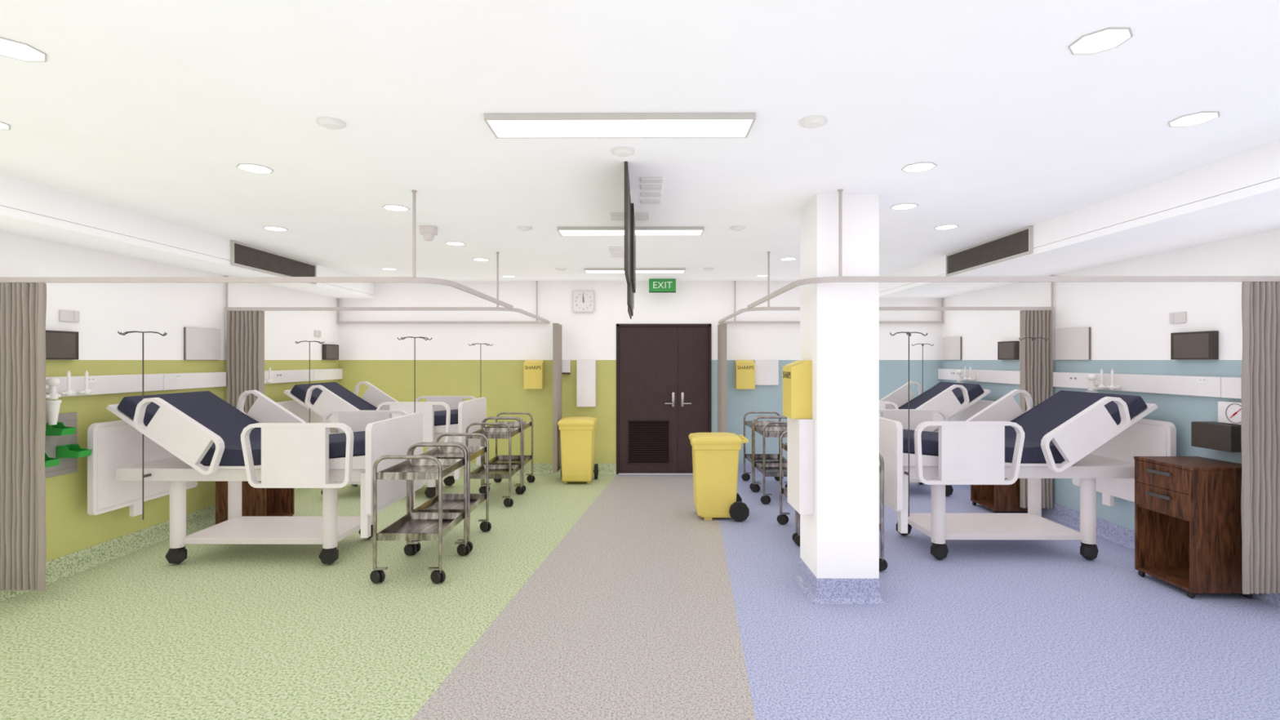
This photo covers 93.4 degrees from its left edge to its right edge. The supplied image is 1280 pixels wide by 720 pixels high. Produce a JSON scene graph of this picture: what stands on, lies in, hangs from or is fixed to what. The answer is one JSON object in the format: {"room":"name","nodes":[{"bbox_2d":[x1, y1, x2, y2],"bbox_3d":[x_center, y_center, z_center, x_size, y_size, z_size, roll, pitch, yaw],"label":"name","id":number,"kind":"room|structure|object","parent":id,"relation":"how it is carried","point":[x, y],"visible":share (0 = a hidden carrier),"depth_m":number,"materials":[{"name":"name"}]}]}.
{"room":"hospital room","nodes":[
{"label":"hospital room","id":0,"kind":"room"},
{"bbox_2d":[0,231,338,561],"bbox_3d":[-4.337,0.250,0.511,0.100,2.700,15.970,0,0,0],"label":"wall","id":1,"kind":"structure","parent":0,"point":[105,309],"depth_m":5.05,"materials":[{"name":"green paint"}]},
{"bbox_2d":[44,412,77,478],"bbox_3d":[-4.255,0.620,4.276,0.016,0.450,0.560,0,0,0],"label":"board","id":2,"kind":"object","parent":1,"relation":"attached to","point":[66,465],"visible":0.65,"depth_m":4.45,"materials":[{"name":"white plastic"}]},
{"bbox_2d":[45,422,75,435],"bbox_3d":[-4.161,0.492,4.316,0.169,0.085,0.104,0,0,0],"label":"bin","id":3,"kind":"object","parent":2,"relation":"attached to","point":[59,429],"visible":0.78,"depth_m":4.28,"materials":[{"name":"plastic"}]},
{"bbox_2d":[56,444,92,457],"bbox_3d":[-4.160,0.669,4.441,0.169,0.085,0.104,0,0,0],"label":"bin","id":4,"kind":"object","parent":2,"relation":"attached to","point":[69,451],"visible":1,"depth_m":4.39,"materials":[{"name":"plastic"}]},
{"bbox_2d":[45,329,78,359],"bbox_3d":[-4.240,-0.107,4.351,0.046,0.210,0.370,0,0,0],"label":"wall monitor","id":5,"kind":"object","parent":1,"relation":"attached to","point":[60,344],"visible":0.56,"depth_m":4.40,"materials":[{"name":"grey plastic"}]},
{"bbox_2d":[58,309,79,322],"bbox_3d":[-4.254,-0.328,4.501,0.016,0.085,0.150,0,0,0],"label":"wall plate","id":6,"kind":"object","parent":1,"relation":"attached to","point":[64,315],"visible":1,"depth_m":4.49,"materials":[{"name":"grey plastic"}]},
{"bbox_2d":[45,372,226,396],"bbox_3d":[-4.229,0.195,5.061,0.059,0.146,2.130,0,0,0],"label":"panel","id":7,"kind":"object","parent":1,"relation":"attached to","point":[115,384],"visible":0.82,"depth_m":5.12,"materials":[{"name":"plastic"}]},
{"bbox_2d":[45,377,62,425],"bbox_3d":[-4.147,0.289,4.243,0.120,0.332,0.105,0,0,0],"label":"bottle","id":8,"kind":"object","parent":7,"relation":"attached to","point":[52,406],"visible":0.9,"depth_m":4.23,"materials":[{"name":"plastic"}]},
{"bbox_2d":[45,400,62,425],"bbox_3d":[-4.132,0.369,4.245,0.091,0.171,0.091,0,0,0],"label":"jar","id":9,"kind":"object","parent":8,"relation":"on","point":[52,406],"depth_m":4.22,"materials":[{"name":"plastic"}]},
{"bbox_2d":[0,488,302,602],"bbox_3d":[-4.264,1.524,0.511,0.045,0.149,15.970,0,0,0],"label":"baseboard","id":10,"kind":"structure","parent":1,"relation":"attached to","point":[60,568],"depth_m":4.86,"materials":[{"name":"green plastic"}]},
{"bbox_2d":[0,173,374,298],"bbox_3d":[-4.037,-0.980,0.510,0.500,0.240,15.970,0,0,0],"label":"bulkhead","id":11,"kind":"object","parent":1,"relation":"attached to","point":[27,208],"depth_m":4.48,"materials":[{"name":"paint"}]},
{"bbox_2d":[230,240,316,284],"bbox_3d":[-3.740,-0.987,6.243,0.021,0.223,1.420,0,0,0],"label":"air vent","id":12,"kind":"object","parent":11,"relation":"attached to","point":[242,255],"visible":0.9,"depth_m":6.07,"materials":[{"name":"metal"}]},
{"bbox_2d":[183,327,220,359],"bbox_3d":[-4.241,-0.154,5.856,0.025,0.305,0.460,0,0,0],"label":"board","id":13,"kind":"object","parent":1,"relation":"attached to","point":[199,344],"visible":1,"depth_m":5.83,"materials":[{"name":"grey plastic"}]},
{"bbox_2d":[264,368,342,383],"bbox_3d":[-4.211,0.195,7.365,0.066,0.146,2.258,0,0,0],"label":"panel","id":14,"kind":"object","parent":1,"relation":"attached to","point":[286,375],"visible":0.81,"depth_m":7.51,"materials":[{"name":"plastic"}]},
{"bbox_2d":[322,344,338,359],"bbox_3d":[-4.216,-0.107,8.226,0.046,0.210,0.360,0,0,0],"label":"wall monitor","id":15,"kind":"object","parent":1,"relation":"attached to","point":[330,352],"visible":1,"depth_m":8.18,"materials":[{"name":"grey plastic"}]},
{"bbox_2d":[0,0,1279,281],"bbox_3d":[-0.057,-1.150,0.535,8.660,0.100,16.070,0,0,0],"label":"ceiling","id":16,"kind":"structure","parent":0,"point":[148,108],"depth_m":2.64,"materials":[{"name":"paint"}]},
{"bbox_2d":[0,36,46,62],"bbox_3d":[-2.217,-1.098,2.134,0.170,0.004,0.170,0,0,0],"label":"recessed light","id":17,"kind":"object","parent":16,"relation":"in","point":[10,48],"visible":1,"depth_m":2.15,"materials":[{"name":"white plastic"}]},
{"bbox_2d":[235,163,273,173],"bbox_3d":[-2.209,-1.098,3.464,0.170,0.004,0.170,0,0,0],"label":"recessed light","id":18,"kind":"object","parent":16,"relation":"in","point":[250,167],"visible":1,"depth_m":3.46,"materials":[{"name":"white plastic"}]},
{"bbox_2d":[0,190,513,309],"bbox_3d":[-2.760,-0.802,4.969,2.983,0.595,2.116,0,0,0],"label":"track","id":19,"kind":"object","parent":16,"relation":"hanging from","point":[414,278],"visible":1,"depth_m":3.92,"materials":[{"name":"metal"}]},
{"bbox_2d":[0,282,46,591],"bbox_3d":[-4.058,0.498,3.940,0.377,2.003,0.056,0,0,0],"label":"curtain","id":20,"kind":"object","parent":19,"relation":"hanging from","point":[23,305],"visible":1,"depth_m":3.92,"materials":[{"name":"beige fabric"}]},
{"bbox_2d":[315,116,346,129],"bbox_3d":[-1.427,-1.089,2.789,0.123,0.022,0.123,0,0,0],"label":"ceiling speaker","id":21,"kind":"object","parent":16,"relation":"attached to","point":[329,122],"visible":1,"depth_m":2.76,"materials":[{"name":"paint"}]},
{"bbox_2d":[224,252,548,323],"bbox_3d":[-2.747,-0.802,7.199,2.983,0.595,2.096,0,0,0],"label":"track","id":22,"kind":"object","parent":16,"relation":"hanging from","point":[497,308],"visible":0.94,"depth_m":6.16,"materials":[{"name":"metal"}]},
{"bbox_2d":[226,311,264,413],"bbox_3d":[-4.047,0.498,6.177,0.370,2.003,0.061,0,0,0],"label":"curtain","id":23,"kind":"object","parent":22,"relation":"hanging from","point":[245,329],"visible":0.4,"depth_m":6.16,"materials":[{"name":"beige fabric"}]},
{"bbox_2d":[552,323,561,472],"bbox_3d":[-1.114,0.497,8.152,0.060,1.965,0.450,0,0,0],"label":"curtain","id":24,"kind":"object","parent":22,"relation":"hanging from","point":[557,328],"visible":0.96,"depth_m":7.93,"materials":[{"name":"beige fabric"}]},
{"bbox_2d":[419,225,437,240],"bbox_3d":[-1.745,-1.044,4.981,0.130,0.112,0.099,0,0,0],"label":"ceiling camera","id":25,"kind":"object","parent":16,"relation":"attached to","point":[428,232],"visible":1,"depth_m":4.94,"materials":[{"name":"grey plastic"}]},
{"bbox_2d":[337,280,550,324],"bbox_3d":[-2.745,-0.802,8.427,2.972,0.595,0.033,0,0,0],"label":"track","id":26,"kind":"object","parent":16,"relation":"hanging from","point":[338,322],"visible":0.93,"depth_m":8.42,"materials":[{"name":"metal"}]},
{"bbox_2d":[484,112,755,138],"bbox_3d":[-0.090,-1.086,2.801,1.210,0.028,0.230,0,0,0],"label":"recessed light","id":27,"kind":"object","parent":16,"relation":"in","point":[574,125],"visible":1,"depth_m":2.75,"materials":[{"name":"white plastic"}]},
{"bbox_2d":[487,120,752,137],"bbox_3d":[-0.090,-1.077,2.801,1.190,0.005,0.210,0,0,0],"label":"diffuser","id":28,"kind":"object","parent":27,"relation":"attached to","point":[500,128],"depth_m":2.80,"materials":[{"name":"white plastic"}]},
{"bbox_2d":[610,146,634,156],"bbox_3d":[-0.091,-1.089,3.171,0.123,0.022,0.123,0,0,0],"label":"ceiling speaker","id":29,"kind":"object","parent":16,"relation":"attached to","point":[617,151],"visible":1,"depth_m":3.14,"materials":[{"name":"paint"}]},
{"bbox_2d":[609,212,648,220],"bbox_3d":[-0.079,-1.095,4.621,0.296,0.008,0.240,0,0,0],"label":"access panel","id":30,"kind":"object","parent":16,"relation":"attached to","point":[637,215],"visible":0.86,"depth_m":4.61,"materials":[{"name":"paint"}]},
{"bbox_2d":[624,161,635,319],"bbox_3d":[-0.061,-0.713,4.170,0.043,0.775,1.660,0,0,0],"label":"television","id":31,"kind":"object","parent":16,"relation":"hanging from","point":[629,220],"visible":1,"depth_m":3.90,"materials":[{"name":"plastic"}]},
{"bbox_2d":[557,226,704,235],"bbox_3d":[-0.076,-1.086,5.091,1.210,0.028,0.230,0,0,0],"label":"recessed light","id":32,"kind":"object","parent":16,"relation":"in","point":[563,231],"visible":0.83,"depth_m":5.05,"materials":[{"name":"white"}]},
{"bbox_2d":[559,230,702,235],"bbox_3d":[-0.076,-1.077,5.091,1.190,0.005,0.210,0,0,0],"label":"diffuser","id":33,"kind":"object","parent":32,"relation":"attached to","point":[562,232],"depth_m":5.08,"materials":[{"name":"white plastic"}]},
{"bbox_2d":[584,267,685,273],"bbox_3d":[-0.062,-1.086,7.330,1.210,0.028,0.230,0,0,0],"label":"recessed light","id":34,"kind":"object","parent":16,"relation":"in","point":[588,270],"visible":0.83,"depth_m":7.26,"materials":[{"name":"white plastic"}]},
{"bbox_2d":[585,270,684,272],"bbox_3d":[-0.062,-1.077,7.330,1.190,0.005,0.210,0,0,0],"label":"diffuser","id":35,"kind":"object","parent":34,"relation":"attached to","point":[586,271],"depth_m":7.32,"materials":[{"name":"white"}]},
{"bbox_2d":[640,177,662,204],"bbox_3d":[0.073,-1.093,3.935,0.131,0.013,0.610,0,0,0],"label":"ceiling vent","id":36,"kind":"object","parent":16,"relation":"in","point":[643,180],"visible":1,"depth_m":3.82,"materials":[{"name":"metal"}]},
{"bbox_2d":[648,279,675,293],"bbox_3d":[0.304,-1.008,8.188,0.364,0.184,0.038,0,0,0],"label":"exit sign","id":37,"kind":"object","parent":16,"relation":"hanging from","point":[655,285],"visible":1,"depth_m":8.17,"materials":[{"name":"green plastic"}]},
{"bbox_2d":[799,115,827,128],"bbox_3d":[0.797,-1.089,2.775,0.123,0.022,0.123,0,0,0],"label":"ceiling speaker","id":38,"kind":"object","parent":16,"relation":"attached to","point":[811,122],"visible":1,"depth_m":2.75,"materials":[{"name":"paint"}]},
{"bbox_2d":[718,280,943,324],"bbox_3d":[2.653,-0.802,8.394,3.122,0.595,0.033,0,0,0],"label":"track","id":39,"kind":"object","parent":16,"relation":"hanging from","point":[735,322],"visible":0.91,"depth_m":8.39,"materials":[{"name":"metal"}]},
{"bbox_2d":[719,251,1053,323],"bbox_3d":[2.639,-0.802,7.166,3.133,0.595,2.096,0,0,0],"label":"track","id":40,"kind":"object","parent":16,"relation":"hanging from","point":[768,308],"visible":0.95,"depth_m":6.12,"materials":[{"name":"metal"}]},
{"bbox_2d":[717,323,726,432],"bbox_3d":[1.107,0.497,8.138,0.065,1.965,0.450,0,0,0],"label":"curtain","id":41,"kind":"object","parent":40,"relation":"hanging from","point":[722,328],"visible":0.66,"depth_m":7.91,"materials":[{"name":"beige fabric"}]},
{"bbox_2d":[1019,310,1053,508],"bbox_3d":[4.032,0.498,6.128,0.310,2.003,0.060,0,0,0],"label":"curtain","id":42,"kind":"object","parent":40,"relation":"hanging from","point":[1033,323],"visible":0.51,"depth_m":6.12,"materials":[{"name":"beige fabric"}]},
{"bbox_2d":[901,162,937,172],"bbox_3d":[1.591,-1.098,3.440,0.170,0.004,0.170,0,0,0],"label":"recessed light","id":43,"kind":"object","parent":16,"relation":"in","point":[918,166],"visible":1,"depth_m":3.43,"materials":[{"name":"white plastic"}]},
{"bbox_2d":[746,189,1279,309],"bbox_3d":[2.626,-0.802,4.936,3.133,0.595,2.116,0,0,0],"label":"track","id":44,"kind":"object","parent":16,"relation":"hanging from","point":[840,278],"visible":1,"depth_m":3.88,"materials":[{"name":"metal"}]},
{"bbox_2d":[1240,281,1279,594],"bbox_3d":[4.021,0.498,3.890,0.305,2.003,0.056,0,0,0],"label":"curtain","id":45,"kind":"object","parent":44,"relation":"hanging from","point":[1260,300],"visible":1,"depth_m":3.87,"materials":[{"name":"beige fabric"}]},
{"bbox_2d":[1067,27,1133,54],"bbox_3d":[1.586,-1.098,2.080,0.170,0.004,0.170,0,0,0],"label":"recessed light","id":46,"kind":"object","parent":16,"relation":"in","point":[1108,38],"visible":1,"depth_m":2.08,"materials":[{"name":"white plastic"}]},
{"bbox_2d":[1168,111,1219,127],"bbox_3d":[2.527,-1.098,2.755,0.170,0.004,0.170,0,0,0],"label":"recessed light","id":47,"kind":"object","parent":16,"relation":"in","point":[1200,117],"visible":1,"depth_m":2.75,"materials":[{"name":"white plastic"}]},
{"bbox_2d":[0,474,1279,719],"bbox_3d":[-0.057,1.625,0.485,8.500,0.050,15.970,0,0,0],"label":"floor","id":48,"kind":"structure","parent":0,"point":[611,597],"depth_m":3.58,"materials":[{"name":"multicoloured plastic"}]},
{"bbox_2d":[215,480,293,524],"bbox_3d":[-3.714,1.159,5.863,0.499,0.881,0.478,0,0,0],"label":"base cabinet","id":49,"kind":"object","parent":48,"relation":"on","point":[255,501],"visible":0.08,"depth_m":5.63,"materials":[{"name":"brown wood"}]},
{"bbox_2d":[87,330,431,564],"bbox_3d":[-3.041,0.691,5.063,2.211,1.814,1.344,0,0,0],"label":"hospital bed","id":50,"kind":"object","parent":48,"relation":"on","point":[162,445],"visible":0.94,"depth_m":4.67,"materials":[{"name":"paint"}]},
{"bbox_2d":[183,515,360,544],"bbox_3d":[-2.989,1.417,5.048,1.210,0.046,0.670,0,0,0],"label":"bed base","id":51,"kind":"object","parent":50,"relation":"attached to","point":[238,530],"depth_m":4.92,"materials":[{"name":"paint"}]},
{"bbox_2d":[276,340,493,497],"bbox_3d":[-3.027,0.691,7.323,2.211,1.814,1.344,0,0,0],"label":"hospital bed","id":52,"kind":"object","parent":48,"relation":"on","point":[442,415],"visible":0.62,"depth_m":6.92,"materials":[{"name":"plastic"}]},
{"bbox_2d":[337,471,452,484],"bbox_3d":[-2.975,1.417,7.308,1.210,0.046,0.670,0,0,0],"label":"shelf","id":53,"kind":"object","parent":52,"relation":"attached to","point":[424,482],"depth_m":6.98,"materials":[{"name":"metal"}]},
{"bbox_2d":[369,443,470,583],"bbox_3d":[-1.661,1.140,4.628,0.544,0.917,0.685,0,0,0],"label":"trolley","id":54,"kind":"object","parent":48,"relation":"on","point":[412,526],"visible":1,"depth_m":4.53,"materials":[{"name":"silver metal"}]},
{"bbox_2d":[377,512,463,540],"bbox_3d":[-1.662,1.268,4.625,0.446,0.053,0.598,0,0,0],"label":"shelf","id":55,"kind":"object","parent":54,"relation":"attached to","point":[412,526],"depth_m":4.62,"materials":[{"name":"silver metal"}]},
{"bbox_2d":[377,458,463,479],"bbox_3d":[-1.662,0.832,4.625,0.446,0.053,0.598,0,0,0],"label":"shelf","id":56,"kind":"object","parent":54,"relation":"attached to","point":[410,468],"depth_m":4.62,"materials":[{"name":"silver metal"}]},
{"bbox_2d":[409,433,491,551],"bbox_3d":[-1.657,1.140,5.318,0.544,0.917,0.685,0,0,0],"label":"trolley","id":57,"kind":"object","parent":48,"relation":"on","point":[451,503],"visible":0.55,"depth_m":5.42,"materials":[{"name":"silver metal"}]},
{"bbox_2d":[413,493,485,512],"bbox_3d":[-1.657,1.268,5.315,0.446,0.053,0.598,0,0,0],"label":"shelf","id":58,"kind":"object","parent":57,"relation":"attached to","point":[451,503],"depth_m":5.38,"materials":[{"name":"silver metal"}]},
{"bbox_2d":[417,446,485,461],"bbox_3d":[-1.657,0.832,5.315,0.446,0.053,0.598,0,0,0],"label":"shelf","id":59,"kind":"object","parent":57,"relation":"attached to","point":[439,452],"depth_m":5.47,"materials":[{"name":"silver metal"}]},
{"bbox_2d":[465,417,524,506],"bbox_3d":[-1.647,1.140,6.878,0.544,0.917,0.685,0,0,0],"label":"trolley","id":60,"kind":"object","parent":48,"relation":"on","point":[495,471],"visible":0.77,"depth_m":6.94,"materials":[{"name":"silver metal"}]},
{"bbox_2d":[468,427,519,438],"bbox_3d":[-1.648,0.832,6.875,0.446,0.053,0.598,0,0,0],"label":"shelf","id":61,"kind":"object","parent":60,"relation":"attached to","point":[490,433],"depth_m":6.93,"materials":[{"name":"silver metal"}]},
{"bbox_2d":[470,464,519,479],"bbox_3d":[-1.648,1.268,6.875,0.446,0.053,0.598,0,0,0],"label":"shelf","id":62,"kind":"object","parent":60,"relation":"attached to","point":[495,471],"depth_m":6.89,"materials":[{"name":"silver metal"}]},
{"bbox_2d":[483,412,535,492],"bbox_3d":[-1.643,1.140,7.578,0.544,0.917,0.685,0,0,0],"label":"trolley","id":63,"kind":"object","parent":48,"relation":"on","point":[497,460],"visible":0.64,"depth_m":7.79,"materials":[{"name":"silver metal"}]},
{"bbox_2d":[484,455,531,465],"bbox_3d":[-1.644,1.268,7.575,0.446,0.053,0.598,0,0,0],"label":"shelf","id":64,"kind":"object","parent":63,"relation":"attached to","point":[498,460],"depth_m":7.73,"materials":[{"name":"silver metal"}]},
{"bbox_2d":[484,422,531,429],"bbox_3d":[-1.644,0.832,7.575,0.446,0.053,0.598,0,0,0],"label":"shelf","id":65,"kind":"object","parent":63,"relation":"attached to","point":[512,424],"depth_m":7.75,"materials":[{"name":"silver metal"}]},
{"bbox_2d":[557,417,598,484],"bbox_3d":[-0.813,1.181,7.952,0.506,0.838,0.569,0,0,0],"label":"bin","id":66,"kind":"object","parent":48,"relation":"on","point":[577,433],"visible":1,"depth_m":7.71,"materials":[{"name":"yellow plastic"}]},
{"bbox_2d":[688,432,749,521],"bbox_3d":[0.799,1.181,6.195,0.569,0.838,0.506,0,0,0],"label":"bin","id":67,"kind":"object","parent":48,"relation":"on","point":[715,455],"visible":1,"depth_m":6.00,"materials":[{"name":"yellow plastic"}]},
{"bbox_2d":[741,411,786,488],"bbox_3d":[1.618,1.140,7.688,0.544,0.917,0.685,0,0,0],"label":"trolley","id":68,"kind":"object","parent":48,"relation":"on","point":[769,458],"visible":0.57,"depth_m":7.96,"materials":[{"name":"silver metal"}]},
{"bbox_2d":[745,453,786,463],"bbox_3d":[1.617,1.268,7.685,0.446,0.053,0.598,0,0,0],"label":"shelf","id":69,"kind":"object","parent":68,"relation":"attached to","point":[769,458],"depth_m":7.86,"materials":[{"name":"silver metal"}]},
{"bbox_2d":[745,421,786,428],"bbox_3d":[1.617,0.832,7.685,0.446,0.053,0.598,0,0,0],"label":"shelf","id":70,"kind":"object","parent":68,"relation":"attached to","point":[758,424],"depth_m":7.84,"materials":[{"name":"silver metal"}]},
{"bbox_2d":[751,416,786,504],"bbox_3d":[1.614,1.140,6.998,0.544,0.917,0.685,0,0,0],"label":"trolley","id":71,"kind":"object","parent":48,"relation":"on","point":[767,469],"visible":0.56,"depth_m":7.17,"materials":[{"name":"silver metal"}]},
{"bbox_2d":[755,462,786,476],"bbox_3d":[1.613,1.268,6.995,0.446,0.053,0.598,0,0,0],"label":"shelf","id":72,"kind":"object","parent":71,"relation":"attached to","point":[771,469],"depth_m":7.10,"materials":[{"name":"silver metal"}]},
{"bbox_2d":[755,426,786,437],"bbox_3d":[1.613,0.832,6.995,0.446,0.053,0.598,0,0,0],"label":"shelf","id":73,"kind":"object","parent":71,"relation":"attached to","point":[770,432],"depth_m":7.13,"materials":[{"name":"silver metal"}]},
{"bbox_2d":[777,430,798,541],"bbox_3d":[1.605,1.140,5.568,0.544,0.917,0.685,0,0,0],"label":"trolley","id":74,"kind":"object","parent":48,"relation":"on","point":[782,518],"visible":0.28,"depth_m":5.86,"materials":[{"name":"silver metal"}]},
{"bbox_2d":[794,453,887,571],"bbox_3d":[1.601,1.140,4.878,0.544,0.917,0.685,0,0,0],"label":"trolley","id":75,"kind":"object","parent":48,"relation":"on","point":[882,562],"visible":0.16,"depth_m":4.56,"materials":[{"name":"silver metal"}]},
{"bbox_2d":[879,343,994,496],"bbox_3d":[3.027,0.691,7.408,2.211,1.814,1.344,0,0,0],"label":"hospital bed","id":76,"kind":"object","parent":48,"relation":"on","point":[961,402],"visible":0.24,"depth_m":7.08,"materials":[{"name":"plastic"}]},
{"bbox_2d":[970,478,1027,513],"bbox_3d":[3.879,1.159,6.446,0.499,0.881,0.478,0,0,0],"label":"base cabinet","id":77,"kind":"object","parent":48,"relation":"on","point":[997,498],"visible":0.33,"depth_m":6.21,"materials":[{"name":"brown wood"}]},
{"bbox_2d":[879,331,1176,559],"bbox_3d":[3.013,0.691,5.148,2.211,1.814,1.344,0,0,0],"label":"hospital bed","id":78,"kind":"object","parent":48,"relation":"on","point":[1093,440],"visible":0.88,"depth_m":4.77,"materials":[{"name":"plastic"}]},
{"bbox_2d":[907,512,1081,540],"bbox_3d":[2.962,1.417,5.162,1.210,0.046,0.670,0,0,0],"label":"shelf","id":79,"kind":"object","parent":78,"relation":"attached to","point":[1029,526],"depth_m":5.04,"materials":[{"name":"paint"}]},
{"bbox_2d":[1133,456,1259,598],"bbox_3d":[3.906,1.159,4.261,0.499,0.881,0.478,0,0,0],"label":"base cabinet","id":80,"kind":"object","parent":48,"relation":"on","point":[1188,519],"visible":0.96,"depth_m":4.07,"materials":[{"name":"brown wood"}]},
{"bbox_2d":[338,281,942,463],"bbox_3d":[-0.008,0.250,8.520,8.660,2.700,0.100,0,0,0],"label":"wall","id":81,"kind":"structure","parent":0,"point":[446,364],"depth_m":8.48,"materials":[{"name":"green paint"}]},
{"bbox_2d":[524,360,543,388],"bbox_3d":[-1.479,0.201,8.408,0.256,0.398,0.140,0,0,0],"label":"sharps container","id":82,"kind":"object","parent":81,"relation":"attached to","point":[533,369],"visible":1,"depth_m":8.34,"materials":[{"name":"yellow plastic"}]},
{"bbox_2d":[460,462,616,474],"bbox_3d":[-2.286,1.524,8.462,3.905,0.149,0.045,0,0,0],"label":"baseboard","id":83,"kind":"structure","parent":81,"relation":"attached to","point":[538,468],"depth_m":8.47,"materials":[{"name":"green plastic"}]},
{"bbox_2d":[572,290,595,312],"bbox_3d":[-0.790,-0.820,8.450,0.310,0.310,0.049,0,0,0],"label":"wall clock","id":84,"kind":"object","parent":81,"relation":"attached to","point":[583,301],"visible":1,"depth_m":8.44,"materials":[{"name":"grey plastic"}]},
{"bbox_2d":[576,360,595,407],"bbox_3d":[-0.749,0.328,8.424,0.260,0.652,0.099,0,0,0],"label":"dispenser","id":85,"kind":"object","parent":81,"relation":"attached to","point":[585,369],"visible":1,"depth_m":8.38,"materials":[{"name":"plastic"}]},
{"bbox_2d":[616,324,711,474],"bbox_3d":[0.333,0.546,8.488,1.333,2.107,0.160,0,0,0],"label":"door","id":86,"kind":"structure","parent":81,"relation":"in","point":[664,371],"depth_m":8.48,"materials":[{"name":"laminate"}]},
{"bbox_2d":[734,360,755,389],"bbox_3d":[1.456,0.201,8.390,0.256,0.398,0.140,0,0,0],"label":"sharps container","id":87,"kind":"object","parent":81,"relation":"attached to","point":[744,370],"visible":1,"depth_m":8.32,"materials":[{"name":"yellow plastic"}]},
{"bbox_2d":[754,360,778,385],"bbox_3d":[1.767,0.178,8.434,0.330,0.352,0.049,0,0,0],"label":"dispenser","id":88,"kind":"object","parent":81,"relation":"attached to","point":[766,371],"visible":0.86,"depth_m":8.41,"materials":[{"name":"plastic"}]},
{"bbox_2d":[793,193,887,604],"bbox_3d":[1.377,0.250,4.207,0.493,2.700,0.514,0,0,0],"label":"pillar","id":89,"kind":"structure","parent":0,"point":[839,322],"depth_m":3.99,"materials":[{"name":"white paint"}]},
{"bbox_2d":[782,360,811,418],"bbox_3d":[1.102,0.201,4.243,0.140,0.398,0.256,0,0,0],"label":"sharps container","id":90,"kind":"object","parent":89,"relation":"attached to","point":[797,375],"visible":1,"depth_m":4.12,"materials":[{"name":"yellow plastic"}]},
{"bbox_2d":[786,417,813,514],"bbox_3d":[1.122,0.722,4.228,0.099,0.640,0.340,0,0,0],"label":"dispenser","id":91,"kind":"object","parent":89,"relation":"attached to","point":[800,432],"visible":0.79,"depth_m":4.06,"materials":[{"name":"plastic"}]},
{"bbox_2d":[942,228,1279,530],"bbox_3d":[4.223,0.250,0.459,0.100,2.700,15.970,0,0,0],"label":"wall","id":92,"kind":"structure","parent":0,"point":[1128,322],"depth_m":5.09,"materials":[{"name":"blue paint"}]},
{"bbox_2d":[942,336,961,359],"bbox_3d":[4.206,-0.154,8.139,0.025,0.305,0.470,0,0,0],"label":"board","id":93,"kind":"object","parent":92,"relation":"attached to","point":[951,346],"visible":1,"depth_m":8.11,"materials":[{"name":"grey plastic"}]},
{"bbox_2d":[937,368,1019,384],"bbox_3d":[4.181,0.195,7.314,0.066,0.146,2.258,0,0,0],"label":"panel","id":94,"kind":"object","parent":92,"relation":"attached to","point":[980,375],"visible":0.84,"depth_m":7.24,"materials":[{"name":"plastic"}]},
{"bbox_2d":[997,341,1019,359],"bbox_3d":[4.188,-0.107,6.864,0.046,0.210,0.340,0,0,0],"label":"wall monitor","id":95,"kind":"object","parent":92,"relation":"attached to","point":[1006,350],"visible":1,"depth_m":6.82,"materials":[{"name":"brown plastic"}]},
{"bbox_2d":[1055,327,1090,359],"bbox_3d":[4.192,-0.154,5.849,0.025,0.305,0.450,0,0,0],"label":"board","id":96,"kind":"object","parent":92,"relation":"attached to","point":[1071,344],"visible":1,"depth_m":5.82,"materials":[{"name":"grey plastic"}]},
{"bbox_2d":[879,140,1279,298],"bbox_3d":[3.678,-0.980,0.463,0.990,0.240,15.970,0,0,0],"label":"bulkhead","id":97,"kind":"object","parent":92,"relation":"attached to","point":[1237,196],"depth_m":4.07,"materials":[{"name":"paint"}]},
{"bbox_2d":[945,225,1032,275],"bbox_3d":[3.203,-0.987,5.620,0.021,0.223,1.380,0,0,0],"label":"air vent","id":98,"kind":"object","parent":97,"relation":"in","point":[1019,242],"visible":0.99,"depth_m":5.49,"materials":[{"name":"metal"}]},
{"bbox_2d":[967,484,1279,606],"bbox_3d":[4.150,1.524,0.460,0.045,0.149,15.970,0,0,0],"label":"baseboard","id":99,"kind":"structure","parent":92,"relation":"attached to","point":[1124,536],"depth_m":5.42,"materials":[{"name":"blue plastic"}]},
{"bbox_2d":[1053,372,1241,399],"bbox_3d":[4.167,0.195,5.010,0.066,0.146,2.130,0,0,0],"label":"panel","id":100,"kind":"object","parent":92,"relation":"attached to","point":[1203,386],"visible":0.81,"depth_m":4.77,"materials":[{"name":"plastic"}]},
{"bbox_2d":[1085,373,1100,392],"bbox_3d":[4.086,0.289,5.433,0.120,0.332,0.105,0,0,0],"label":"bottle","id":101,"kind":"object","parent":100,"relation":"attached to","point":[1093,388],"visible":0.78,"depth_m":5.42,"materials":[{"name":"plastic"}]},
{"bbox_2d":[1168,311,1186,324],"bbox_3d":[4.190,-0.330,4.705,0.016,0.085,0.140,0,0,0],"label":"wall plate","id":102,"kind":"object","parent":92,"relation":"attached to","point":[1180,317],"visible":1,"depth_m":4.70,"materials":[{"name":"grey plastic"}]},
{"bbox_2d":[1170,330,1218,359],"bbox_3d":[4.174,-0.107,4.550,0.046,0.210,0.350,0,0,0],"label":"wall monitor","id":103,"kind":"object","parent":92,"relation":"attached to","point":[1193,345],"visible":1,"depth_m":4.51,"materials":[{"name":"brown plastic"}]},
{"bbox_2d":[1191,421,1241,452],"bbox_3d":[4.113,0.539,4.265,0.164,0.181,0.300,0,0,0],"label":"wall basket","id":104,"kind":"object","parent":92,"relation":"attached to","point":[1213,435],"visible":0.75,"depth_m":4.22,"materials":[{"name":"brown plastic"}]},
{"bbox_2d":[1217,401,1241,424],"bbox_3d":[4.156,0.370,4.180,0.078,0.150,0.250,0,0,0],"label":"pressure gauge","id":105,"kind":"object","parent":92,"relation":"attached to","point":[1228,412],"visible":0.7,"depth_m":4.22,"materials":[{"name":"plastic"}]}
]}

